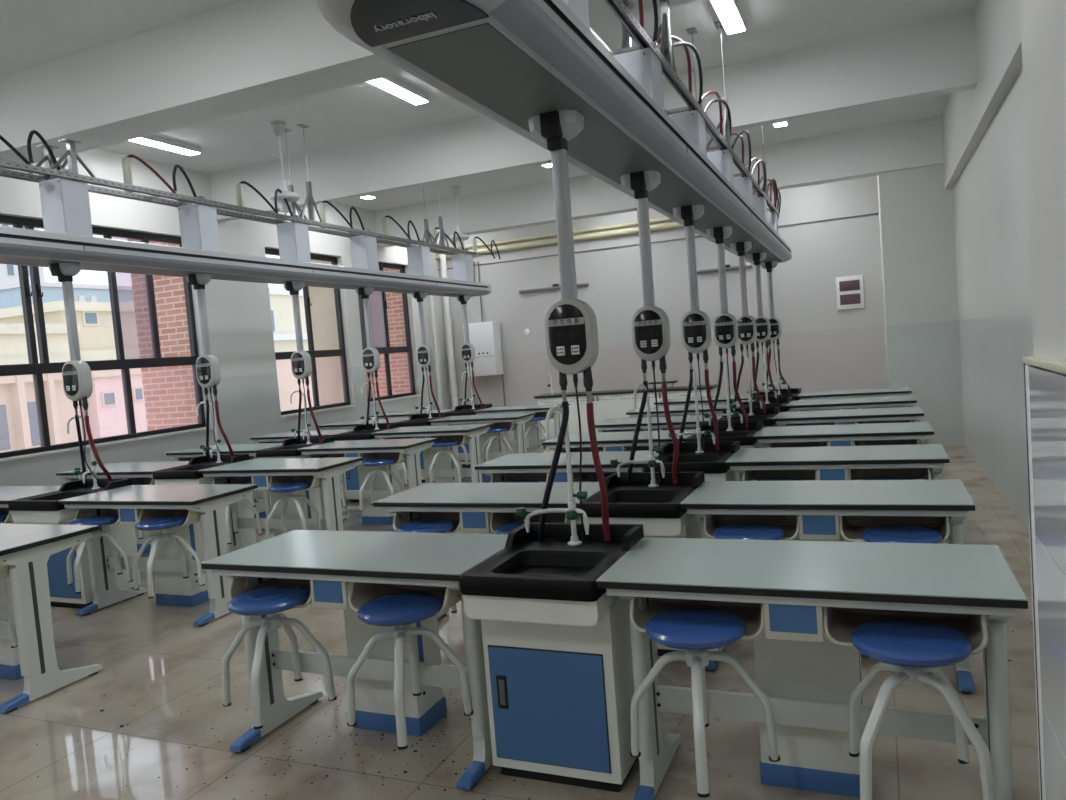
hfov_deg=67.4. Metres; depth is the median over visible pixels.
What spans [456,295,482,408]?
pole
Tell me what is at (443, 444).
stool
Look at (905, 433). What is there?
lab table
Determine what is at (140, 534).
stool
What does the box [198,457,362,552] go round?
lab table
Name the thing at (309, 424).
tap
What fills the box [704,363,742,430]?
tap
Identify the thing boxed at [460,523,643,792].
base cabinet
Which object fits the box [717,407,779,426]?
basin
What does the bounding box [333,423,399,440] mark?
basin
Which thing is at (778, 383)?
tap
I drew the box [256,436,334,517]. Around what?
base cabinet
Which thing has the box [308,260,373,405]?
building wing
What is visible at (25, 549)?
lab table
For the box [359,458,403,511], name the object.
stool
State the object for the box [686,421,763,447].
base cabinet
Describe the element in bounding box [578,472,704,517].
basin
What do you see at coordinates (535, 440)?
lab table
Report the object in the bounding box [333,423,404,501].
base cabinet
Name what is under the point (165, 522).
stool
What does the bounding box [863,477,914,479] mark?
stool
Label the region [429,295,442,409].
drain pipe
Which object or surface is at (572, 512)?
tap
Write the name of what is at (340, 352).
window
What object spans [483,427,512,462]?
stool
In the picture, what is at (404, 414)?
lab table
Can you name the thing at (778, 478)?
stool
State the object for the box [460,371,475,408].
tap
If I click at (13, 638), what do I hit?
stool
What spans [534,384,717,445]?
desk
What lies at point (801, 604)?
lab table
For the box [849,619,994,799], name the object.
stool
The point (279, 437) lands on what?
lab table
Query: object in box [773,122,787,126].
ceiling light
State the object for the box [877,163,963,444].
wall column
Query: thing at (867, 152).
beam
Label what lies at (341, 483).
stool
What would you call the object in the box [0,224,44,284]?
tower block
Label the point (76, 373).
pole
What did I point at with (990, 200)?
wall
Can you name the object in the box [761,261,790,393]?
pole
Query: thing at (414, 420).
basin
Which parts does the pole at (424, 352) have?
panel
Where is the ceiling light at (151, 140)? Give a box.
[129,135,200,155]
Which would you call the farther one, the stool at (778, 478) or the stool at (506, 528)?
the stool at (778, 478)
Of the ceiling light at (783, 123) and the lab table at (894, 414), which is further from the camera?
the ceiling light at (783, 123)
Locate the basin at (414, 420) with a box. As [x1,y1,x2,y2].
[394,412,450,426]
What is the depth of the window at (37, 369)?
8.29 m
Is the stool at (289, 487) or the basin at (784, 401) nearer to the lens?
the stool at (289, 487)
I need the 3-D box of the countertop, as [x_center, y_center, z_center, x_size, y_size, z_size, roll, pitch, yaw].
[1.435,-0.133,12.540,2.840,0.030,0.620,-3,4,23]
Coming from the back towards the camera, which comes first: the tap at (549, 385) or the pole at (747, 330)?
the tap at (549, 385)
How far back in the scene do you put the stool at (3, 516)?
5.68 m
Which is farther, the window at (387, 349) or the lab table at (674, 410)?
the window at (387, 349)
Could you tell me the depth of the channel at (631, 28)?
4.41 m
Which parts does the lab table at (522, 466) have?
blue plate, frame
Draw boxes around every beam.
[0,0,697,169]
[210,12,977,221]
[374,116,943,246]
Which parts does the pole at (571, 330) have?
panel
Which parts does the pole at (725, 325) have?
panel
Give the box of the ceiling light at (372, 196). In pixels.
[360,195,375,198]
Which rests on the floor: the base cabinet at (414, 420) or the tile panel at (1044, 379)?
the base cabinet at (414, 420)
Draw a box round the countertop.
[534,384,717,397]
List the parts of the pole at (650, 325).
panel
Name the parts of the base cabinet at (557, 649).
handle, door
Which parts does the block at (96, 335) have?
pane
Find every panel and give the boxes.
[836,275,863,309]
[1022,356,1065,799]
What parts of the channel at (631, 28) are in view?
hanger post, hanger post, hanger post, hanger post, hanger post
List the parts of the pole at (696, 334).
panel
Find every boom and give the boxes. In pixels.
[0,130,500,296]
[315,0,791,264]
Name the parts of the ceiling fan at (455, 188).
down rod, motor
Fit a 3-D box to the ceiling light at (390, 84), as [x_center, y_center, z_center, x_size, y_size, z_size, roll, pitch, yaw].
[-1.252,-2.705,6.808,0.150,0.067,1.200,-3,4,23]
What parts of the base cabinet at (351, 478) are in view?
door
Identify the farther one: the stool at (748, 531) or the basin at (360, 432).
the basin at (360, 432)
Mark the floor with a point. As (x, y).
(122, 636)
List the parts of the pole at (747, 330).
panel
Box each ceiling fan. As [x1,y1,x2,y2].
[270,120,299,212]
[450,185,469,247]
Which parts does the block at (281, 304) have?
pane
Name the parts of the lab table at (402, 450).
blue plate, frame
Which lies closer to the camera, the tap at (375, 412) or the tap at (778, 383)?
the tap at (375, 412)
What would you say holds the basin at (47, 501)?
in the base cabinet at (45, 508)
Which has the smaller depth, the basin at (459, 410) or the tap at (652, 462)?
the tap at (652, 462)
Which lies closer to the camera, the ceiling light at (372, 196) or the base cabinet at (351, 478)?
the base cabinet at (351, 478)
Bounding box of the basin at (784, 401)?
[738,396,791,411]
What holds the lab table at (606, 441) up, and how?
on the floor
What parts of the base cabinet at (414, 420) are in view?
door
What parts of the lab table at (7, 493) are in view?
frame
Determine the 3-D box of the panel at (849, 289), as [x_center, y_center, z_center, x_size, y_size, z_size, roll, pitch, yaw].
[4.676,-1.587,11.801,0.370,0.480,0.042,-3,4,23]
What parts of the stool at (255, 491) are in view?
leg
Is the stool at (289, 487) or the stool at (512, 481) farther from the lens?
the stool at (289, 487)
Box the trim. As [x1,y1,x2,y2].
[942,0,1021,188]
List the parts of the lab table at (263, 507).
frame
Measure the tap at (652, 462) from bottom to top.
0.548 m
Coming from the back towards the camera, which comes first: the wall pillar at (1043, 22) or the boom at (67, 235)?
the boom at (67, 235)
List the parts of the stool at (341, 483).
leg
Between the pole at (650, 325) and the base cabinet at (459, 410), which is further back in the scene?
the base cabinet at (459, 410)
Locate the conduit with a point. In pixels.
(873, 213)
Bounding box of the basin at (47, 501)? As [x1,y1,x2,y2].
[8,478,131,510]
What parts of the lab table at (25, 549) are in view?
frame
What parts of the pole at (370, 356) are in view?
panel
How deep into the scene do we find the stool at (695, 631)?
2.44 m
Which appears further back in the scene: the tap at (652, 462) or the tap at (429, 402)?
the tap at (429, 402)
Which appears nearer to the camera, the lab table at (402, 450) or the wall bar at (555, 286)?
the lab table at (402, 450)
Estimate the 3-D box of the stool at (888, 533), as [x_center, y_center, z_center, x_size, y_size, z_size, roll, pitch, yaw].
[1.554,0.769,3.355,0.333,0.435,0.333,-7,4,-34]
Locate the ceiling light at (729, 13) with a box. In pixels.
[710,0,745,34]
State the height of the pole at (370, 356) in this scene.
1.620 m
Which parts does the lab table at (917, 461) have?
panel, blue plate, frame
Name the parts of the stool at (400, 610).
leg, seat, leg, leg, leg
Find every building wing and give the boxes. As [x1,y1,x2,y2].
[127,239,197,430]
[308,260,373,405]
[369,268,409,397]
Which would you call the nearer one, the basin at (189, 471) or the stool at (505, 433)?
the basin at (189, 471)
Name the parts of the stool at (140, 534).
seat, leg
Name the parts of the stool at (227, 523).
leg, leg, seat, leg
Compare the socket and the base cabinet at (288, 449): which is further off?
the socket
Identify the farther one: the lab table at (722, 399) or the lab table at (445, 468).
the lab table at (722, 399)
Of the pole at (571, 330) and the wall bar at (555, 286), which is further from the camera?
the wall bar at (555, 286)
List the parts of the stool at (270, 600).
leg, leg, seat, leg, leg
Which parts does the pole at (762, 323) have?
panel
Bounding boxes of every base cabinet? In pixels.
[8,478,140,608]
[153,454,256,545]
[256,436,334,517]
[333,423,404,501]
[394,412,450,482]
[447,404,491,466]
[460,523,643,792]
[578,472,704,655]
[644,441,739,480]
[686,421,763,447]
[717,407,779,447]
[738,396,791,426]
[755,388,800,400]
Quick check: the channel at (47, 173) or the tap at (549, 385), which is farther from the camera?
the tap at (549, 385)
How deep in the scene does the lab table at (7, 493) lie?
5.96 m
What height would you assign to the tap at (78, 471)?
0.548 m
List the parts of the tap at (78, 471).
knob, spout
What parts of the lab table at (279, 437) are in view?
frame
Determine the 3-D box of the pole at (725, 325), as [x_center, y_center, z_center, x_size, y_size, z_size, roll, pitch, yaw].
[1.523,-0.564,6.409,0.308,1.617,0.163,-3,4,23]
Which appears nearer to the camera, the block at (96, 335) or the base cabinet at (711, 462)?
the base cabinet at (711, 462)
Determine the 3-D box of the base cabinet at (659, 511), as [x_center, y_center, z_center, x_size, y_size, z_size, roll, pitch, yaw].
[0.588,0.833,4.066,0.499,0.840,0.602,-3,4,23]
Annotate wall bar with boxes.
[519,283,587,292]
[697,264,751,273]
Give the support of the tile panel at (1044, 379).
attached to the wall pillar at (1043, 22)
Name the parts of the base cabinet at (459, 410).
door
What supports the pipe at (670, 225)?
attached to the wall at (823, 347)
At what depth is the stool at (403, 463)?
8.42 m
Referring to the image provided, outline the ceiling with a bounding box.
[0,0,978,210]
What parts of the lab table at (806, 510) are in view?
panel, blue plate, frame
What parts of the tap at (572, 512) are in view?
knob, spout, knob, knob, spout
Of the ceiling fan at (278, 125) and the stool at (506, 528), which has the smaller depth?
the stool at (506, 528)
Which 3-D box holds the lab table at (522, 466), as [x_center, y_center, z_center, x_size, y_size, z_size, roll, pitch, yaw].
[0.289,0.792,5.515,1.200,0.790,0.579,-3,4,23]
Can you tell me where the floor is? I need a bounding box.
[0,445,1039,799]
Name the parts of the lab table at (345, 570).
blue plate, panel, frame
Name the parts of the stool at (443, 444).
leg, leg, seat, leg, leg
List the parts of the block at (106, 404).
pane, pane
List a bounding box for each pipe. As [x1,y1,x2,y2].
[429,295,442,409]
[435,211,769,259]
[439,217,671,250]
[439,254,457,408]
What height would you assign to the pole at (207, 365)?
1.621 m
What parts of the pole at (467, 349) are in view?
panel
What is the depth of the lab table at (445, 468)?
8.63 m
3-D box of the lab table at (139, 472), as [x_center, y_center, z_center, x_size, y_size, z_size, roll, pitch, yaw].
[-3.574,0.991,7.191,1.200,0.790,0.579,-3,4,23]
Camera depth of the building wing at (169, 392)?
9.59 m
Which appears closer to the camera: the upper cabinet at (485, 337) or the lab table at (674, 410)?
the lab table at (674, 410)
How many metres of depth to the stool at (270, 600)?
3.13 m
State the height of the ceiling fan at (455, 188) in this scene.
0.865 m
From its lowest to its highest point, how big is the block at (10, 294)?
15.700 m
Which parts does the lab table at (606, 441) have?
blue plate, frame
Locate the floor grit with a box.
[36,465,1032,799]
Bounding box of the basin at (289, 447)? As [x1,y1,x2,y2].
[256,436,334,456]
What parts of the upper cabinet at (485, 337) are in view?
casing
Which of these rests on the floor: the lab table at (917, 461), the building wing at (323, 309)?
the lab table at (917, 461)
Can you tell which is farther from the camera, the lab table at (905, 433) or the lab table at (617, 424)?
the lab table at (617, 424)
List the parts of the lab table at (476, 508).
blue plate, panel, frame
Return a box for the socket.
[524,329,529,334]
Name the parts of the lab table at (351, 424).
frame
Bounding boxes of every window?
[0,215,212,461]
[265,248,355,417]
[363,262,420,403]
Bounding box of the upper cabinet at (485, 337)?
[463,262,505,406]
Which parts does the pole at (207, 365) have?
panel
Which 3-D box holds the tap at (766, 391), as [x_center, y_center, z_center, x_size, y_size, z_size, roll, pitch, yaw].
[2.451,-0.229,8.602,0.303,0.548,0.167,-4,4,9]
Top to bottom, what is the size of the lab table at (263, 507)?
0.790 m
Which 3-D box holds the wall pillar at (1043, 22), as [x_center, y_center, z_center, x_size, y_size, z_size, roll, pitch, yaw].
[-0.104,-0.320,-1.757,0.628,3.950,7.155,-3,4,23]
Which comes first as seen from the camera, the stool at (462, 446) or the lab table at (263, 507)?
the lab table at (263, 507)
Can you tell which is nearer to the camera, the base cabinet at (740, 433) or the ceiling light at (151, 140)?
the base cabinet at (740, 433)
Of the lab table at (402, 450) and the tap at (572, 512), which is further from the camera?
the lab table at (402, 450)
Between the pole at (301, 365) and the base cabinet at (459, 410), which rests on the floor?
the base cabinet at (459, 410)
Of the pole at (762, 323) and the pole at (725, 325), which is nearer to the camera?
the pole at (725, 325)
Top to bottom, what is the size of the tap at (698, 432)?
0.548 m
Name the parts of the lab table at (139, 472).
frame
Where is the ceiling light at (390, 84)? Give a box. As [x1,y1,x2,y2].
[368,76,428,104]
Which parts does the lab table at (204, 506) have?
blue plate, panel, frame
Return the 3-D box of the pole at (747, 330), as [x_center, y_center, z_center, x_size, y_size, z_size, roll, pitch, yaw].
[1.990,-0.670,7.538,0.320,1.618,0.163,-3,4,23]
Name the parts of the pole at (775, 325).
panel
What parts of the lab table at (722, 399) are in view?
frame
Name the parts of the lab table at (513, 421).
frame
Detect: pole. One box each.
[48,263,111,487]
[186,274,233,461]
[283,281,321,443]
[356,287,388,428]
[411,291,440,417]
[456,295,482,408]
[528,110,610,540]
[620,171,678,483]
[673,205,719,451]
[706,226,748,429]
[730,241,766,412]
[747,253,778,402]
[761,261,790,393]
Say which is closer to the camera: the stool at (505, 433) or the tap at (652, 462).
the tap at (652, 462)
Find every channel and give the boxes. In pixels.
[0,124,476,255]
[590,0,778,215]
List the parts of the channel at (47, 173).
hanger post, hanger post, hanger post, hanger post, hanger post, hanger post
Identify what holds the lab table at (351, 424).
on the floor
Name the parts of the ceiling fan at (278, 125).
down rod, motor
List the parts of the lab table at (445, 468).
frame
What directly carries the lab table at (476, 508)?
on the floor
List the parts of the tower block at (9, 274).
pane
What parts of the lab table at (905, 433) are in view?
blue plate, frame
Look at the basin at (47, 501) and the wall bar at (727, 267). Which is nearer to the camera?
the basin at (47, 501)
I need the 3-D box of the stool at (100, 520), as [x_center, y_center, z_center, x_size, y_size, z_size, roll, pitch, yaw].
[-2.880,0.997,5.277,0.333,0.435,0.333,-7,4,-38]
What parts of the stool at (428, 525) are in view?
seat, leg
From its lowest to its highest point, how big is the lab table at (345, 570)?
0.790 m
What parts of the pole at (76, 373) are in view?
panel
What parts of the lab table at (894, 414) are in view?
blue plate, frame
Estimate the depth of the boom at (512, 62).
2.78 m
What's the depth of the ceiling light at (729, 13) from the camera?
5.89 m
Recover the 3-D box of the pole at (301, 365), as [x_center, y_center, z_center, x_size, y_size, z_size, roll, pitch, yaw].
[-2.357,-0.358,8.004,0.366,1.620,0.266,-3,4,23]
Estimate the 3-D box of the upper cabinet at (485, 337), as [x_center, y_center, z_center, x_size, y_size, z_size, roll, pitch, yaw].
[-0.881,-0.944,14.091,0.580,3.023,0.312,-3,4,23]
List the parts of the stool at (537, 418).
leg, leg, seat, leg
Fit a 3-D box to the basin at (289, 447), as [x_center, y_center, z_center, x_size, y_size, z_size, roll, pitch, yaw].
[-2.349,0.528,7.943,0.499,0.250,0.602,-3,4,23]
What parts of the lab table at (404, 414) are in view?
frame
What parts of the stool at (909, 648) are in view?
leg, leg, seat, leg, leg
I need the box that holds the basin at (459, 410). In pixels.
[447,404,491,415]
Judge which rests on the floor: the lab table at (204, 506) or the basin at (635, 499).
the lab table at (204, 506)
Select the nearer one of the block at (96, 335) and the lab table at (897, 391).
the lab table at (897, 391)
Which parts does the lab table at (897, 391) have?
frame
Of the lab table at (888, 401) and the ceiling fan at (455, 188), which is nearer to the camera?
the lab table at (888, 401)
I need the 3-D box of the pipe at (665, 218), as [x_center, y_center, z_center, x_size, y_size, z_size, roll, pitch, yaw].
[0.494,-3.024,13.444,4.930,0.510,0.060,-3,4,23]
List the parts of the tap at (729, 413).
spout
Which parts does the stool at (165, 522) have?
leg, leg, seat, leg, leg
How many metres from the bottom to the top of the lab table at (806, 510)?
0.790 m
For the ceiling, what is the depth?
6.97 m
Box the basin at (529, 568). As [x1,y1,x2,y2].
[460,523,643,601]
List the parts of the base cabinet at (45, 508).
door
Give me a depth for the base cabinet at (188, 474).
6.89 m
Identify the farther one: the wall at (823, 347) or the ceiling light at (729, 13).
the wall at (823, 347)
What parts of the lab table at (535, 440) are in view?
frame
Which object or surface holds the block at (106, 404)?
on the courtyard
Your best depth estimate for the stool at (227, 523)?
6.43 m
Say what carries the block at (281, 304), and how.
on the courtyard
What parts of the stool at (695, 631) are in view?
leg, seat, leg, leg, leg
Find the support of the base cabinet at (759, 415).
on the floor
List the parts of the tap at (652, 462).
knob, spout, knob, knob, spout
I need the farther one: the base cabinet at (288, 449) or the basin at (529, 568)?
the base cabinet at (288, 449)
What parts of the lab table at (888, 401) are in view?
frame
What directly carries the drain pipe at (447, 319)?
on the floor
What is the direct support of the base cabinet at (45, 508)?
on the floor
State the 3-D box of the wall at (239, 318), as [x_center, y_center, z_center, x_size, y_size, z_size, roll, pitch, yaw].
[-5.220,-0.416,6.341,0.160,3.950,18.600,-3,4,23]
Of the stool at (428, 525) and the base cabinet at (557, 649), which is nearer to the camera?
the base cabinet at (557, 649)
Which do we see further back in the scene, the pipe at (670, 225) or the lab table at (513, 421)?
the pipe at (670, 225)
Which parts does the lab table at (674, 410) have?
frame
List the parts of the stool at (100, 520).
leg, leg, seat, leg, leg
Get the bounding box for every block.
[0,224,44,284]
[0,281,133,308]
[0,301,139,439]
[81,368,147,439]
[120,287,313,410]
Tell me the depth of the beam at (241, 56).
5.46 m
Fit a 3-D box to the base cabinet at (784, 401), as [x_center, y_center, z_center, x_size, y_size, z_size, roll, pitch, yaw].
[2.486,0.413,8.505,0.499,0.840,0.602,-3,4,23]
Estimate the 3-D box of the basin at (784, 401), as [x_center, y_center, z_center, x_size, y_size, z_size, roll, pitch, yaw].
[2.463,0.120,8.487,0.499,0.250,0.602,-3,4,23]
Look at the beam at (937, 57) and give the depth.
7.14 m
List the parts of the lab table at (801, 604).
blue plate, panel, frame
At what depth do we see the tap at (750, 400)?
7.53 m
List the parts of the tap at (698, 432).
spout, knob, spout, knob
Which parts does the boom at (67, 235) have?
underside panel, edge trim, rail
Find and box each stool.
[0,513,8,521]
[0,603,17,647]
[66,514,132,593]
[132,483,148,538]
[133,515,204,598]
[222,585,336,728]
[223,482,262,543]
[252,490,258,506]
[265,481,321,539]
[339,479,346,507]
[347,592,472,749]
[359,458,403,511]
[396,519,456,612]
[402,462,407,485]
[429,440,463,482]
[461,445,468,465]
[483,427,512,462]
[495,520,551,533]
[501,480,537,482]
[504,432,508,449]
[525,416,548,450]
[630,608,779,797]
[714,523,784,539]
[756,477,803,480]
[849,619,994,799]
[861,525,941,543]
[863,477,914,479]
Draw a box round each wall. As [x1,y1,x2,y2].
[0,148,449,485]
[437,176,887,439]
[953,68,1033,530]
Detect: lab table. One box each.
[0,486,60,523]
[0,523,103,712]
[56,461,188,552]
[58,484,257,625]
[166,443,282,529]
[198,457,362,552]
[201,530,507,789]
[250,429,353,501]
[297,438,436,524]
[318,418,408,480]
[370,409,453,418]
[371,423,492,482]
[373,482,599,618]
[428,412,535,479]
[473,403,569,452]
[474,451,658,482]
[542,429,695,452]
[595,415,722,431]
[596,537,1027,799]
[626,403,739,417]
[654,395,755,406]
[680,479,974,692]
[725,444,949,543]
[753,422,933,447]
[772,406,923,425]
[787,395,916,410]
[797,387,911,399]
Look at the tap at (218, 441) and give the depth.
6.98 m
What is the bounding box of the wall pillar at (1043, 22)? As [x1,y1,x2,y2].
[1020,0,1065,362]
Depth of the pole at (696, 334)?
5.24 m
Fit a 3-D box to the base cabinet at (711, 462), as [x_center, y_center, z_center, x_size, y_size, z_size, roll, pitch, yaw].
[1.063,0.728,5.175,0.499,0.840,0.602,-3,4,23]
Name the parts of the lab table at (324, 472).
blue plate, panel, frame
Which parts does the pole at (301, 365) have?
panel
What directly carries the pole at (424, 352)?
hanging from the boom at (67, 235)
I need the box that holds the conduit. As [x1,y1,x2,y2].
[438,213,878,270]
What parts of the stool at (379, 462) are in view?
leg, leg, seat, leg, leg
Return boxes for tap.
[67,416,99,488]
[196,401,221,462]
[290,391,311,443]
[361,383,378,429]
[415,376,432,417]
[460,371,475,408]
[516,406,588,545]
[548,373,552,394]
[610,384,664,486]
[668,371,714,452]
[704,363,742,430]
[729,357,761,414]
[747,353,776,403]
[762,350,787,394]
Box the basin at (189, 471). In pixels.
[153,454,249,478]
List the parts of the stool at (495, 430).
leg, leg, seat, leg, leg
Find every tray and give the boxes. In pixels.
[648,380,677,388]
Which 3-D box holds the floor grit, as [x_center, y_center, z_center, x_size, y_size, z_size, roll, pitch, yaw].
[1.003,1.079,6.369,5.103,0.006,8.617,-3,4,23]
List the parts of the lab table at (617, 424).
frame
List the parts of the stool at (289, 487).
leg, leg, seat, leg, leg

